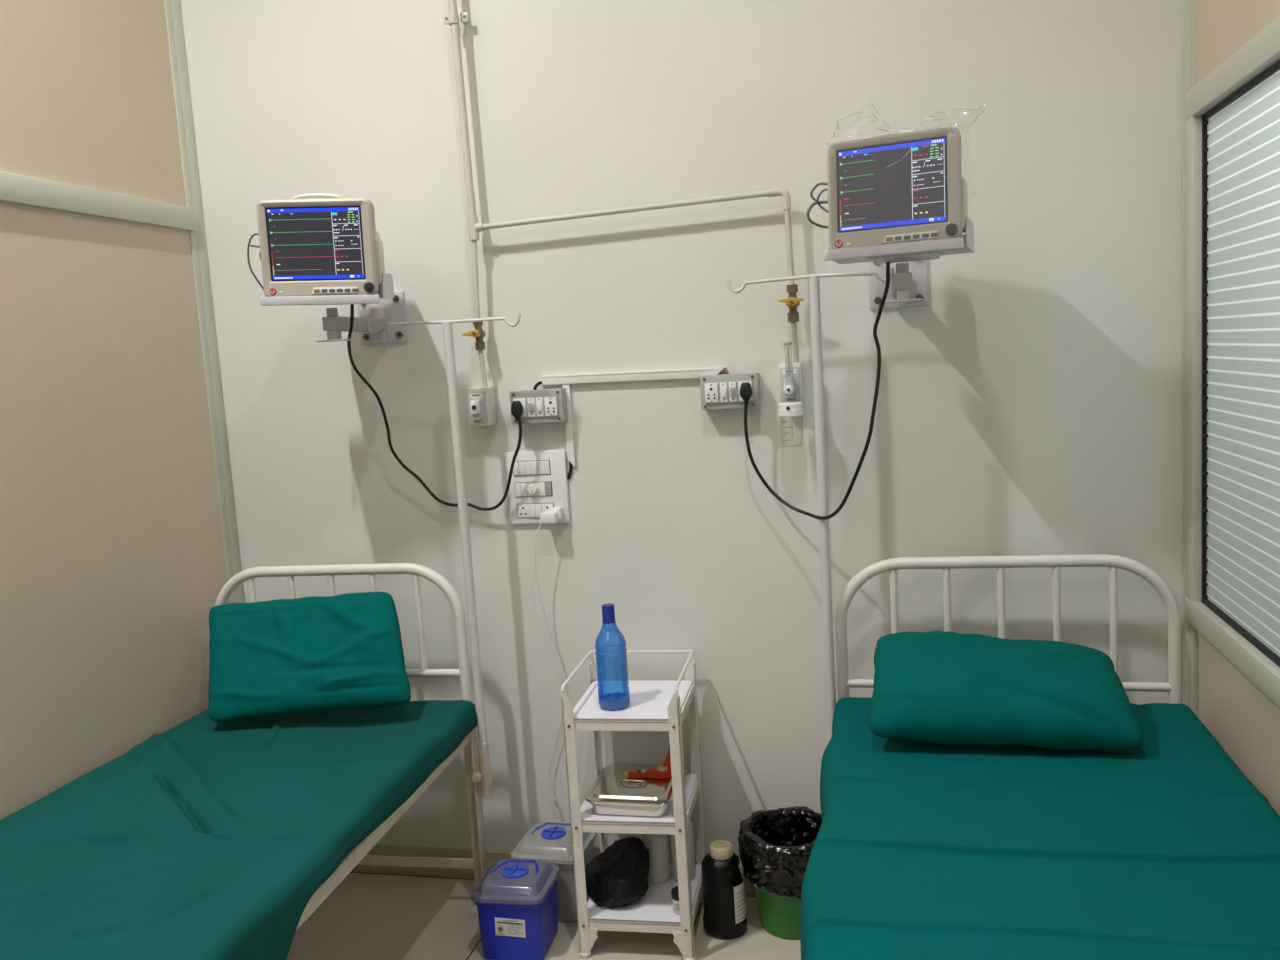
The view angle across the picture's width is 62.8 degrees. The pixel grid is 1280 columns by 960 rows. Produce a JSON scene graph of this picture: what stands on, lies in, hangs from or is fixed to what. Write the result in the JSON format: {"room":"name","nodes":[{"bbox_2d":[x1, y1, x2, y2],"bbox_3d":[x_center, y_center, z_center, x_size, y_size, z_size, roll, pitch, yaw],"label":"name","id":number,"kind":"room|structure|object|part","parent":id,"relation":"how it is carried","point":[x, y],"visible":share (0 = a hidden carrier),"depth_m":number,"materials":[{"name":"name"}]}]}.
{"room":"hospital room","nodes":[
{"label":"hospital room","id":0,"kind":"room"},
{"bbox_2d":[0,0,229,819],"bbox_3d":[-2.050,-0.285,0.653,0.076,3.950,5.600,-2,7,14],"label":"wall","id":1,"kind":"structure","parent":0,"point":[113,570],"depth_m":2.85,"materials":[{"name":"beige paint"}]},
{"bbox_2d":[0,171,196,230],"bbox_3d":[-2.026,-0.455,0.594,0.025,0.070,5.540,-2,7,14],"label":"trim","id":2,"kind":"structure","parent":1,"relation":"attached to","point":[14,188],"depth_m":2.84,"materials":[{"name":"silver metal"}]},
{"bbox_2d":[164,0,244,602],"bbox_3d":[-1.385,-0.640,3.310,0.012,3.950,0.075,-2,7,14],"label":"trim","id":3,"kind":"structure","parent":1,"relation":"attached to","point":[173,13],"depth_m":3.31,"materials":[{"name":"silver metal"}]},
{"bbox_2d":[286,872,800,959],"bbox_3d":[-0.482,1.661,0.645,3.438,0.100,5.800,-2,7,14],"label":"floor","id":4,"kind":"structure","parent":0,"point":[367,916],"depth_m":3.06,"materials":[{"name":"tile"}]},
{"bbox_2d":[215,563,487,930],"bbox_3d":[-1.075,0.916,2.232,0.833,1.078,2.041,-2,7,11],"label":"hospital bed","id":5,"kind":"object","parent":4,"relation":"on","point":[357,856],"visible":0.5,"depth_m":3.12,"materials":[{"name":"white metal"}]},
{"bbox_2d":[0,700,477,959],"bbox_3d":[-1.093,0.866,2.269,0.926,0.230,1.941,-2,7,11],"label":"mattress","id":6,"kind":"object","parent":5,"relation":"on","point":[205,839],"visible":0.93,"depth_m":2.32,"materials":[{"name":"teal fabric"}]},
{"bbox_2d":[208,592,410,721],"bbox_3d":[-0.981,0.504,3.012,0.688,0.320,0.273,-2,7,14],"label":"pillow","id":7,"kind":"object","parent":6,"relation":"on","point":[311,654],"visible":1,"depth_m":2.97,"materials":[{"name":"teal fabric"}]},
{"bbox_3d":[-0.910,0.509,3.179,0.818,0.514,0.032,-2,7,11],"label":"headboard","id":8,"kind":"part","parent":5,"relation":"part of","materials":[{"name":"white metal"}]},
{"bbox_3d":[-0.697,0.874,2.171,0.044,0.040,1.980,-2,7,11],"label":"rail","id":9,"kind":"part","parent":5,"relation":"part of","materials":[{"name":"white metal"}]},
{"bbox_2d":[365,313,520,797],"bbox_3d":[-0.522,0.241,3.044,0.473,1.422,0.056,-2,7,14],"label":"pole","id":10,"kind":"object","parent":5,"relation":"attached to","point":[484,775],"visible":1,"depth_m":3.03,"materials":[{"name":"white metal"}]},
{"bbox_3d":[-0.562,-0.443,2.975,0.473,0.045,0.010,-2,7,14],"label":"hook arm","id":11,"kind":"part","parent":10,"relation":"part of","materials":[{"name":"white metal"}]},
{"bbox_3d":[-0.480,0.878,3.112,0.031,0.030,0.043,-2,7,14],"label":"clamp knob","id":12,"kind":"part","parent":10,"relation":"part of","materials":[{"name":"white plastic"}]},
{"bbox_3d":[-0.499,1.000,3.147,0.044,0.603,0.043,-2,7,11],"label":"leg","id":13,"kind":"part","parent":5,"relation":"part of","materials":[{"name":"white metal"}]},
{"bbox_2d":[471,859,559,959],"bbox_3d":[-0.345,1.210,2.978,0.213,0.232,0.213,-2,7,12],"label":"sharps container","id":14,"kind":"object","parent":4,"relation":"on","point":[515,900],"visible":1,"depth_m":2.90,"materials":[{"name":"blue plastic"}]},
{"bbox_3d":[-0.351,1.127,2.968,0.213,0.042,0.213,-2,7,12],"label":"lid","id":15,"kind":"part","parent":14,"relation":"part of","materials":[{"name":"plastic"}]},
{"bbox_3d":[-0.347,1.105,2.990,0.138,0.011,0.075,-2,7,12],"label":"handle","id":16,"kind":"part","parent":14,"relation":"part of","materials":[{"name":"blue plastic"}]},
{"bbox_2d":[511,822,597,921],"bbox_3d":[-0.253,1.175,3.179,0.220,0.242,0.220,-2,7,15],"label":"sharps container","id":17,"kind":"object","parent":4,"relation":"on","point":[551,842],"visible":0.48,"depth_m":3.09,"materials":[{"name":"plastic"}]},
{"bbox_3d":[-0.253,1.065,3.192,0.145,0.011,0.078,-2,7,15],"label":"handle","id":18,"kind":"part","parent":17,"relation":"part of","materials":[{"name":"blue plastic"}]},
{"bbox_3d":[-0.258,1.088,3.169,0.220,0.042,0.220,-2,7,15],"label":"lid","id":19,"kind":"part","parent":17,"relation":"part of","materials":[{"name":"plastic"}]},
{"bbox_2d":[561,650,705,959],"bbox_3d":[-0.003,0.911,2.997,0.330,0.777,0.347,-2,7,11],"label":"trolley","id":20,"kind":"object","parent":4,"relation":"on","point":[653,705],"visible":0.77,"depth_m":2.88,"materials":[{"name":"white metal"}]},
{"bbox_3d":[-0.172,0.940,2.876,0.030,0.754,0.030,-2,7,11],"label":"leg","id":21,"kind":"part","parent":20,"relation":"part of","materials":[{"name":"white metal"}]},
{"bbox_3d":[-0.116,0.901,3.173,0.030,0.754,0.030,-2,7,11],"label":"leg","id":22,"kind":"part","parent":20,"relation":"part of","materials":[{"name":"white metal"}]},
{"bbox_2d":[595,603,629,709],"bbox_3d":[-0.079,0.484,2.886,0.087,0.288,0.087,-2,7,14],"label":"water bottle","id":23,"kind":"object","parent":20,"relation":"on","point":[610,701],"visible":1,"depth_m":2.90,"materials":[{"name":"blue plastic"}]},
{"bbox_2d":[585,836,649,907],"bbox_3d":[-0.071,1.107,2.992,0.194,0.172,0.182,-2,7,14],"label":"bag","id":24,"kind":"object","parent":20,"relation":"on","point":[617,876],"visible":0.99,"depth_m":2.94,"materials":[{"name":"black plastic"}]},
{"bbox_3d":[-0.026,0.536,2.953,0.320,0.019,0.336,-2,7,11],"label":"guard rail","id":25,"kind":"part","parent":20,"relation":"part of","materials":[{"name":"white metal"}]},
{"bbox_2d":[573,681,692,720],"bbox_3d":[-0.021,0.622,2.962,0.299,0.009,0.324,-2,7,11],"label":"shelf","id":26,"kind":"object","parent":20,"relation":"attached to","point":[649,700],"depth_m":2.93,"materials":[{"name":"white metal"}]},
{"bbox_3d":[-0.020,0.637,2.964,0.310,0.028,0.327,-2,7,11],"label":"shelf frame","id":27,"kind":"part","parent":20,"relation":"part of","materials":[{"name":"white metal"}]},
{"bbox_2d":[584,763,685,816],"bbox_3d":[-0.009,0.870,2.977,0.248,0.070,0.272,-2,7,14],"label":"tray","id":28,"kind":"object","parent":20,"relation":"on","point":[611,793],"visible":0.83,"depth_m":2.89,"materials":[{"name":"silver metal"}]},
{"bbox_3d":[-0.012,0.843,2.969,0.080,0.014,0.068,-2,7,14],"label":"lid handle","id":29,"kind":"part","parent":28,"relation":"part of","materials":[{"name":"silver metal"}]},
{"bbox_2d":[624,744,671,778],"bbox_3d":[0.027,0.800,2.983,0.151,0.088,0.057,-3,7,2],"label":"tool","id":30,"kind":"object","parent":28,"relation":"on","point":[663,771],"visible":0.91,"depth_m":2.97,"materials":[{"name":"red plastic"}]},
{"bbox_3d":[0.077,0.790,2.986,0.050,0.076,0.024,-3,7,2],"label":"handle","id":31,"kind":"part","parent":30,"relation":"part of","materials":[{"name":"red plastic"}]},
{"bbox_3d":[-0.002,0.922,2.998,0.310,0.028,0.327,-2,7,11],"label":"shelf frame","id":32,"kind":"part","parent":20,"relation":"part of","materials":[{"name":"white metal"}]},
{"bbox_2d":[581,774,697,824],"bbox_3d":[-0.003,0.907,2.995,0.299,0.009,0.324,-2,7,11],"label":"shelf","id":33,"kind":"object","parent":20,"relation":"attached to","point":[588,817],"depth_m":2.86,"materials":[{"name":"white metal"}]},
{"bbox_2d":[587,863,701,923],"bbox_3d":[0.014,1.189,3.029,0.299,0.009,0.324,-2,7,11],"label":"shelf","id":34,"kind":"object","parent":20,"relation":"attached to","point":[656,907],"depth_m":2.93,"materials":[{"name":"white metal"}]},
{"bbox_3d":[0.015,1.204,3.031,0.310,0.028,0.327,-2,7,11],"label":"shelf frame","id":35,"kind":"part","parent":20,"relation":"part of","materials":[{"name":"white metal"}]},
{"bbox_2d":[642,834,669,883],"bbox_3d":[0.046,1.080,3.078,0.074,0.191,0.074,-2,7,14],"label":"plastic bottle","id":36,"kind":"object","parent":20,"relation":"on","point":[657,844],"visible":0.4,"depth_m":3.05,"materials":[{"name":"white plastic"}]},
{"bbox_2d":[671,886,679,914],"bbox_3d":[0.110,1.162,2.897,0.044,0.063,0.044,-2,7,14],"label":"jar","id":37,"kind":"object","parent":20,"relation":"on","point":[674,892],"visible":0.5,"depth_m":2.88,"materials":[{"name":"white plastic"}]},
{"bbox_3d":[0.109,1.141,2.895,0.044,0.021,0.044,-2,7,14],"label":"lid","id":38,"kind":"part","parent":37,"relation":"part of","materials":[{"name":"black plastic"}]},
{"bbox_2d":[672,899,679,914],"bbox_3d":[0.111,1.171,2.898,0.041,0.044,0.042,-2,7,14],"label":"label","id":39,"kind":"object","parent":37,"relation":"attached to","point":[676,908],"depth_m":2.88,"materials":[{"name":"grey paper"}]},
{"bbox_3d":[0.111,0.928,2.821,0.030,0.754,0.030,-2,7,11],"label":"leg","id":40,"kind":"part","parent":20,"relation":"part of","materials":[{"name":"white metal"}]},
{"bbox_2d":[670,820,695,879],"bbox_3d":[0.124,1.062,3.082,0.068,0.216,0.068,-2,7,14],"label":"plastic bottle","id":41,"kind":"object","parent":20,"relation":"on","point":[690,826],"visible":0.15,"depth_m":3.06,"materials":[{"name":"white"}]},
{"bbox_3d":[0.167,0.890,3.118,0.030,0.754,0.030,-2,7,11],"label":"leg","id":42,"kind":"part","parent":20,"relation":"part of","materials":[{"name":"white metal"}]},
{"bbox_2d":[701,840,746,938],"bbox_3d":[0.237,1.160,2.985,0.126,0.256,0.116,-2,7,14],"label":"bottle","id":43,"kind":"object","parent":4,"relation":"on","point":[724,906],"visible":1,"depth_m":2.94,"materials":[{"name":"black plastic"}]},
{"bbox_2d":[736,889,745,920],"bbox_3d":[0.286,1.195,2.954,0.005,0.080,0.041,2,9,40],"label":"print","id":44,"kind":"object","parent":43,"relation":"attached to","point":[740,893],"depth_m":2.95,"materials":[{"name":"grey paper"}]},
{"bbox_2d":[738,806,821,938],"bbox_3d":[0.433,1.126,3.002,0.293,0.295,0.294,-2,7,14],"label":"trash can","id":45,"kind":"object","parent":4,"relation":"on","point":[775,846],"visible":0.6,"depth_m":2.92,"materials":[{"name":"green plastic"}]},
{"bbox_2d":[834,554,1181,703],"bbox_3d":[0.761,0.854,1.877,0.898,1.058,2.041,-2,7,14],"label":"hospital bed","id":46,"kind":"object","parent":4,"relation":"on","point":[1173,687],"visible":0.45,"depth_m":2.77,"materials":[{"name":"white metal"}]},
{"bbox_2d":[727,268,893,740],"bbox_3d":[0.485,0.090,2.840,0.436,1.277,0.026,-2,7,14],"label":"pole","id":47,"kind":"object","parent":46,"relation":"attached to","point":[814,286],"visible":0.94,"depth_m":2.81,"materials":[{"name":"white metal"}]},
{"bbox_3d":[0.447,-0.525,2.767,0.436,0.037,0.010,-2,7,14],"label":"hook arm","id":48,"kind":"part","parent":47,"relation":"part of","materials":[{"name":"white metal"}]},
{"bbox_2d":[800,697,1279,959],"bbox_3d":[0.763,0.836,1.895,0.934,0.304,1.936,-2,7,14],"label":"mattress","id":49,"kind":"object","parent":46,"relation":"on","point":[1163,848],"visible":0.79,"depth_m":1.95,"materials":[{"name":"teal fabric"}]},
{"bbox_2d":[870,631,1142,750],"bbox_3d":[0.861,0.496,2.546,0.603,0.214,0.371,-2,7,14],"label":"pillow","id":50,"kind":"object","parent":49,"relation":"on","point":[937,687],"visible":1,"depth_m":2.44,"materials":[{"name":"teal fabric"}]},
{"bbox_2d":[180,0,1181,863],"bbox_3d":[0.031,-0.705,3.111,3.438,3.950,0.200,-2,7,14],"label":"wall","id":51,"kind":"structure","parent":0,"point":[1033,404],"depth_m":3.03,"materials":[{"name":"paint"}]},
{"bbox_2d":[259,273,407,344],"bbox_3d":[-0.855,-0.493,3.025,0.327,0.198,0.442,-4,7,0],"label":"bracket","id":52,"kind":"object","parent":51,"relation":"attached to","point":[388,305],"visible":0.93,"depth_m":2.96,"materials":[{"name":"silver metal"}]},
{"bbox_2d":[247,193,384,296],"bbox_3d":[-0.882,-0.638,2.919,0.358,0.284,0.287,-4,7,0],"label":"patient monitor","id":53,"kind":"object","parent":52,"relation":"on","point":[331,245],"visible":1,"depth_m":2.80,"materials":[{"name":"beige plastic"}]},
{"bbox_2d":[347,304,522,510],"bbox_3d":[-0.608,-0.214,3.112,0.478,0.646,0.261,-6,7,-19],"label":"power cord","id":54,"kind":"object","parent":53,"relation":"hanging from","point":[516,407],"visible":0.91,"depth_m":3.13,"materials":[{"name":"black rubber"}]},
{"bbox_2d":[259,273,393,305],"bbox_3d":[-0.858,-0.524,2.882,0.327,0.103,0.166,-4,7,0],"label":"tray","id":55,"kind":"object","parent":52,"relation":"on","point":[386,291],"depth_m":2.81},
{"bbox_3d":[-0.823,-0.449,3.036,0.042,0.038,0.341,-2,7,9],"label":"arm","id":56,"kind":"part","parent":52,"relation":"part of","materials":[{"name":"grey metal"}]},
{"bbox_3d":[-0.796,-0.474,3.205,0.032,0.105,0.035,-2,7,14],"label":"wall post","id":57,"kind":"part","parent":52,"relation":"part of","materials":[{"name":"white metal"}]},
{"bbox_3d":[-0.793,-0.498,3.224,0.155,0.155,0.010,-2,7,14],"label":"wall plate","id":58,"kind":"part","parent":52,"relation":"part of","materials":[{"name":"white metal"}]},
{"bbox_2d":[466,350,496,425],"bbox_3d":[-0.483,-0.276,3.138,0.070,0.225,0.092,-2,7,14],"label":"outlet","id":59,"kind":"object","parent":51,"relation":"attached to","point":[481,402],"visible":1,"depth_m":3.12,"materials":[{"name":"white plastic"}]},
{"bbox_2d":[462,322,484,349],"bbox_3d":[-0.489,-0.429,3.099,0.053,0.092,0.060,-1,7,23],"label":"gas valve","id":60,"kind":"object","parent":59,"relation":"attached to","point":[478,333],"visible":0.99,"depth_m":3.10,"materials":[{"name":"gold metal"}]},
{"bbox_3d":[-0.496,-0.430,3.084,0.053,0.024,0.019,-2,7,14],"label":"handle","id":61,"kind":"part","parent":60,"relation":"part of","materials":[{"name":"orange"}]},
{"bbox_2d":[470,400,480,419],"bbox_3d":[-0.488,-0.207,3.113,0.031,0.058,0.024,-2,7,14],"label":"socket","id":62,"kind":"object","parent":59,"relation":"attached to","point":[475,405],"depth_m":3.11,"materials":[{"name":"white plastic"}]},
{"bbox_3d":[-0.485,-0.216,3.123,0.060,0.094,0.006,-2,7,14],"label":"plate","id":63,"kind":"part","parent":59,"relation":"part of","materials":[{"name":"grey plastic"}]},
{"bbox_2d":[505,450,569,523],"bbox_3d":[-0.304,0.020,3.164,0.192,0.220,0.036,-2,7,14],"label":"switch plate","id":64,"kind":"object","parent":51,"relation":"attached to","point":[539,482],"visible":0.93,"depth_m":3.15,"materials":[{"name":"white plastic"}]},
{"bbox_2d":[513,462,519,474],"bbox_3d":[-0.375,-0.035,3.176,0.018,0.041,0.007,-2,7,14],"label":"switch","id":65,"kind":"object","parent":64,"relation":"attached to","point":[516,470],"depth_m":3.17,"materials":[{"name":"white plastic"}]},
{"bbox_2d":[515,483,521,496],"bbox_3d":[-0.370,0.030,3.183,0.018,0.041,0.007,-2,7,14],"label":"switch","id":66,"kind":"object","parent":64,"relation":"attached to","point":[518,486],"depth_m":3.18,"materials":[{"name":"white plastic"}]},
{"bbox_2d":[519,461,525,474],"bbox_3d":[-0.356,-0.036,3.171,0.018,0.041,0.007,-2,7,14],"label":"switch","id":67,"kind":"object","parent":64,"relation":"attached to","point":[522,464],"depth_m":3.17,"materials":[{"name":"white plastic"}]},
{"bbox_2d":[517,504,529,517],"bbox_3d":[-0.354,0.094,3.189,0.038,0.041,0.006,-2,7,14],"label":"socket","id":68,"kind":"object","parent":64,"relation":"attached to","point":[523,510],"depth_m":3.19,"materials":[{"name":"white plastic"}]},
{"bbox_2d":[521,483,527,495],"bbox_3d":[-0.351,0.029,3.179,0.018,0.041,0.007,-2,7,14],"label":"switch","id":69,"kind":"object","parent":64,"relation":"attached to","point":[524,486],"depth_m":3.17,"materials":[{"name":"white plastic"}]},
{"bbox_2d":[525,461,531,474],"bbox_3d":[-0.337,-0.036,3.167,0.018,0.041,0.007,-2,7,14],"label":"switch","id":70,"kind":"object","parent":64,"relation":"attached to","point":[528,464],"depth_m":3.16,"materials":[{"name":"white plastic"}]},
{"bbox_2d":[529,504,535,517],"bbox_3d":[-0.326,0.093,3.182,0.018,0.041,0.007,-2,7,14],"label":"switch","id":71,"kind":"object","parent":64,"relation":"attached to","point":[532,507],"depth_m":3.18,"materials":[{"name":"white plastic"}]},
{"bbox_3d":[-0.325,0.029,3.162,0.034,0.034,0.020,-2,7,14],"label":"knob","id":72,"kind":"part","parent":64,"relation":"part of","materials":[{"name":"white plastic"}]},
{"bbox_2d":[531,461,537,474],"bbox_3d":[-0.318,-0.037,3.163,0.018,0.041,0.007,-2,7,14],"label":"switch","id":73,"kind":"object","parent":64,"relation":"attached to","point":[534,464],"depth_m":3.16,"materials":[{"name":"white plastic"}]},
{"bbox_2d":[535,504,541,516],"bbox_3d":[-0.308,0.092,3.177,0.018,0.041,0.007,-2,7,14],"label":"switch","id":74,"kind":"object","parent":64,"relation":"attached to","point":[538,507],"depth_m":3.17,"materials":[{"name":"white plastic"}]},
{"bbox_2d":[539,482,545,495],"bbox_3d":[-0.295,0.027,3.165,0.018,0.041,0.007,-2,7,14],"label":"switch","id":75,"kind":"object","parent":64,"relation":"attached to","point":[542,485],"depth_m":3.16,"materials":[{"name":"white plastic"}]},
{"bbox_2d":[541,503,552,511],"bbox_3d":[-0.279,0.091,3.171,0.038,0.041,0.006,-2,7,14],"label":"socket","id":76,"kind":"object","parent":64,"relation":"attached to","point":[544,506],"depth_m":3.17,"materials":[{"name":"white plastic"}]},
{"bbox_2d":[534,507,562,807],"bbox_3d":[-0.263,0.559,3.198,0.109,0.953,0.064,-2,7,14],"label":"charger","id":77,"kind":"object","parent":64,"relation":"hanging from","point":[555,515],"visible":0.97,"depth_m":3.14,"materials":[{"name":"white plastic"}]},
{"bbox_2d":[509,388,567,423],"bbox_3d":[-0.301,-0.219,3.115,0.164,0.098,0.068,-2,7,14],"label":"board","id":78,"kind":"object","parent":51,"relation":"attached to","point":[539,405],"visible":0.96,"depth_m":3.09,"materials":[{"name":"grey plastic"}]},
{"bbox_2d":[513,398,526,416],"bbox_3d":[-0.355,-0.213,3.102,0.038,0.056,0.008,-2,7,14],"label":"socket","id":79,"kind":"object","parent":78,"relation":"attached to","point":[523,400],"depth_m":3.10,"materials":[{"name":"white plastic"}]},
{"bbox_2d":[527,398,535,416],"bbox_3d":[-0.321,-0.214,3.091,0.021,0.056,0.012,-2,7,14],"label":"switch","id":80,"kind":"object","parent":78,"relation":"attached to","point":[531,402],"depth_m":3.09,"materials":[{"name":"white plastic"}]},
{"bbox_2d":[536,397,543,416],"bbox_3d":[-0.295,-0.215,3.085,0.021,0.056,0.012,-2,7,14],"label":"switch","id":81,"kind":"object","parent":78,"relation":"attached to","point":[539,400],"depth_m":3.08,"materials":[{"name":"white plastic"}]},
{"bbox_2d":[544,397,557,415],"bbox_3d":[-0.261,-0.216,3.079,0.038,0.055,0.009,-2,7,14],"label":"socket","id":82,"kind":"object","parent":78,"relation":"attached to","point":[550,403],"depth_m":3.08,"materials":[{"name":"white plastic"}]},
{"bbox_2d":[351,845,755,895],"bbox_3d":[0.125,1.221,3.231,2.838,0.092,0.020,-2,7,14],"label":"baseboard","id":83,"kind":"structure","parent":51,"relation":"attached to","point":[377,850],"depth_m":3.42,"materials":[{"name":"tile"}]},
{"bbox_2d":[562,384,575,478],"bbox_3d":[-0.214,-0.146,3.133,0.030,0.289,0.015,-2,7,14],"label":"duct","id":84,"kind":"object","parent":51,"relation":"attached to","point":[569,429],"visible":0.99,"depth_m":3.13,"materials":[{"name":"white plastic"}]},
{"bbox_2d":[444,0,794,318],"bbox_3d":[-0.080,-1.115,2.941,0.972,1.272,0.069,-2,7,14],"label":"gas pipe","id":85,"kind":"object","parent":51,"relation":"attached to","point":[452,19],"visible":0.99,"depth_m":3.00,"materials":[{"name":"grey metal"}]},
{"bbox_2d":[533,367,728,389],"bbox_3d":[-0.030,-0.295,3.058,0.589,0.048,0.036,-2,7,14],"label":"duct","id":86,"kind":"object","parent":51,"relation":"attached to","point":[694,372],"visible":0.83,"depth_m":3.06,"materials":[{"name":"white plastic"}]},
{"bbox_2d":[700,372,760,409],"bbox_3d":[0.256,-0.252,2.979,0.163,0.097,0.068,-2,7,14],"label":"board","id":87,"kind":"object","parent":51,"relation":"attached to","point":[722,391],"visible":0.99,"depth_m":2.96,"materials":[{"name":"grey plastic"}]},
{"bbox_2d":[704,383,718,402],"bbox_3d":[0.202,-0.246,2.965,0.037,0.055,0.009,-2,7,14],"label":"socket","id":88,"kind":"object","parent":87,"relation":"attached to","point":[711,390],"depth_m":2.96,"materials":[{"name":"white plastic"}]},
{"bbox_2d":[720,382,727,401],"bbox_3d":[0.236,-0.247,2.955,0.021,0.056,0.012,-2,7,14],"label":"switch","id":89,"kind":"object","parent":87,"relation":"attached to","point":[723,385],"depth_m":2.95,"materials":[{"name":"white plastic"}]},
{"bbox_2d":[729,382,736,401],"bbox_3d":[0.261,-0.248,2.949,0.021,0.056,0.012,-2,7,14],"label":"switch","id":90,"kind":"object","parent":87,"relation":"attached to","point":[732,385],"depth_m":2.95,"materials":[{"name":"white plastic"}]},
{"bbox_2d":[738,381,751,400],"bbox_3d":[0.296,-0.249,2.943,0.037,0.056,0.008,-2,7,14],"label":"socket","id":91,"kind":"object","parent":87,"relation":"attached to","point":[739,382],"depth_m":2.94,"materials":[{"name":"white plastic"}]},
{"bbox_2d":[778,322,803,402],"bbox_3d":[0.418,-0.326,2.927,0.063,0.229,0.076,-2,7,14],"label":"outlet","id":92,"kind":"object","parent":51,"relation":"attached to","point":[797,366],"visible":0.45,"depth_m":2.92,"materials":[{"name":"white plastic"}]},
{"bbox_3d":[0.418,-0.266,2.920,0.054,0.095,0.006,-2,7,14],"label":"plate","id":93,"kind":"part","parent":92,"relation":"part of","materials":[{"name":"grey plastic"}]},
{"bbox_2d":[778,342,803,446],"bbox_3d":[0.414,-0.236,2.889,0.073,0.285,0.096,-2,7,14],"label":"flowmeter","id":94,"kind":"object","parent":92,"relation":"attached to","point":[785,409],"visible":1,"depth_m":2.87,"materials":[{"name":"clear plastic"}]},
{"bbox_3d":[0.407,-0.319,2.871,0.006,0.090,0.006,-2,7,14],"label":"rod","id":95,"kind":"part","parent":94,"relation":"part of","materials":[{"name":"grey"}]},
{"bbox_3d":[0.405,-0.245,2.856,0.027,0.026,0.022,-2,7,14],"label":"control knob","id":96,"kind":"part","parent":94,"relation":"part of","materials":[{"name":"white plastic"}]},
{"bbox_2d":[778,401,803,446],"bbox_3d":[0.417,-0.154,2.890,0.073,0.121,0.075,-2,7,14],"label":"jar","id":97,"kind":"object","parent":94,"relation":"on","point":[785,409],"depth_m":2.87,"materials":[{"name":"clear"}]},
{"bbox_2d":[779,285,803,321],"bbox_3d":[0.418,-0.484,2.877,0.068,0.101,0.060,-2,7,14],"label":"gas valve","id":98,"kind":"object","parent":92,"relation":"attached to","point":[792,301],"visible":1,"depth_m":2.88,"materials":[{"name":"gold metal"}]},
{"bbox_3d":[0.414,-0.485,2.860,0.068,0.026,0.021,-2,7,14],"label":"handle","id":99,"kind":"part","parent":98,"relation":"part of","materials":[{"name":"orange"}]},
{"bbox_2d":[824,217,973,308],"bbox_3d":[0.681,-0.535,2.637,0.324,0.184,0.471,0,7,25],"label":"bracket","id":100,"kind":"object","parent":51,"relation":"attached to","point":[908,287],"visible":0.96,"depth_m":2.48,"materials":[{"name":"silver metal"}]},
{"bbox_2d":[806,103,988,255],"bbox_3d":[0.629,-0.717,2.528,0.425,0.353,0.300,0,7,24],"label":"patient monitor","id":101,"kind":"object","parent":100,"relation":"on","point":[905,186],"visible":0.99,"depth_m":2.43,"materials":[{"name":"beige plastic"}]},
{"bbox_2d":[740,262,889,519],"bbox_3d":[0.473,-0.228,2.770,0.078,0.681,0.501,-10,9,-43],"label":"power cord","id":102,"kind":"object","parent":101,"relation":"hanging from","point":[746,393],"visible":0.97,"depth_m":2.75,"materials":[{"name":"black rubber"}]},
{"bbox_3d":[0.705,-0.549,2.864,0.155,0.155,0.010,-2,7,14],"label":"wall plate","id":103,"kind":"part","parent":100,"relation":"part of","materials":[{"name":"white metal"}]},
{"bbox_3d":[0.701,-0.521,2.845,0.032,0.105,0.035,-2,7,14],"label":"wall post","id":104,"kind":"part","parent":100,"relation":"part of","materials":[{"name":"white metal"}]},
{"bbox_2d":[824,217,973,263],"bbox_3d":[0.616,-0.564,2.495,0.324,0.086,0.170,0,7,25],"label":"tray","id":105,"kind":"object","parent":100,"relation":"on","point":[931,249],"depth_m":2.45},
{"bbox_3d":[0.661,-0.494,2.659,0.042,0.038,0.380,-2,7,13],"label":"arm","id":106,"kind":"part","parent":100,"relation":"part of","materials":[{"name":"grey"}]},
{"bbox_2d":[1195,0,1279,814],"bbox_3d":[0.794,-0.381,-0.031,0.068,3.950,5.600,-2,7,14],"label":"wall","id":107,"kind":"structure","parent":0,"point":[1244,720],"depth_m":2.38,"materials":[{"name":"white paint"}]},
{"bbox_2d":[1182,0,1196,715],"bbox_3d":[1.406,-0.734,2.634,0.062,3.950,0.084,-2,7,14],"label":"trim","id":108,"kind":"structure","parent":107,"relation":"attached to","point":[1189,633],"depth_m":2.72,"materials":[{"name":"silver metal"}]},
{"bbox_2d":[1185,15,1279,707],"bbox_3d":[1.040,-0.078,1.031,0.066,1.344,3.425,-2,7,14],"label":"window","id":109,"kind":"structure","parent":107,"relation":"in","point":[1232,115],"depth_m":2.38,"materials":[{"name":"silver metal"}]},
{"bbox_3d":[1.044,-0.076,1.030,0.010,1.206,3.285,-2,7,14],"label":"pane","id":110,"kind":"part","parent":109,"relation":"part of","materials":[{"name":"white glass"}]}
]}

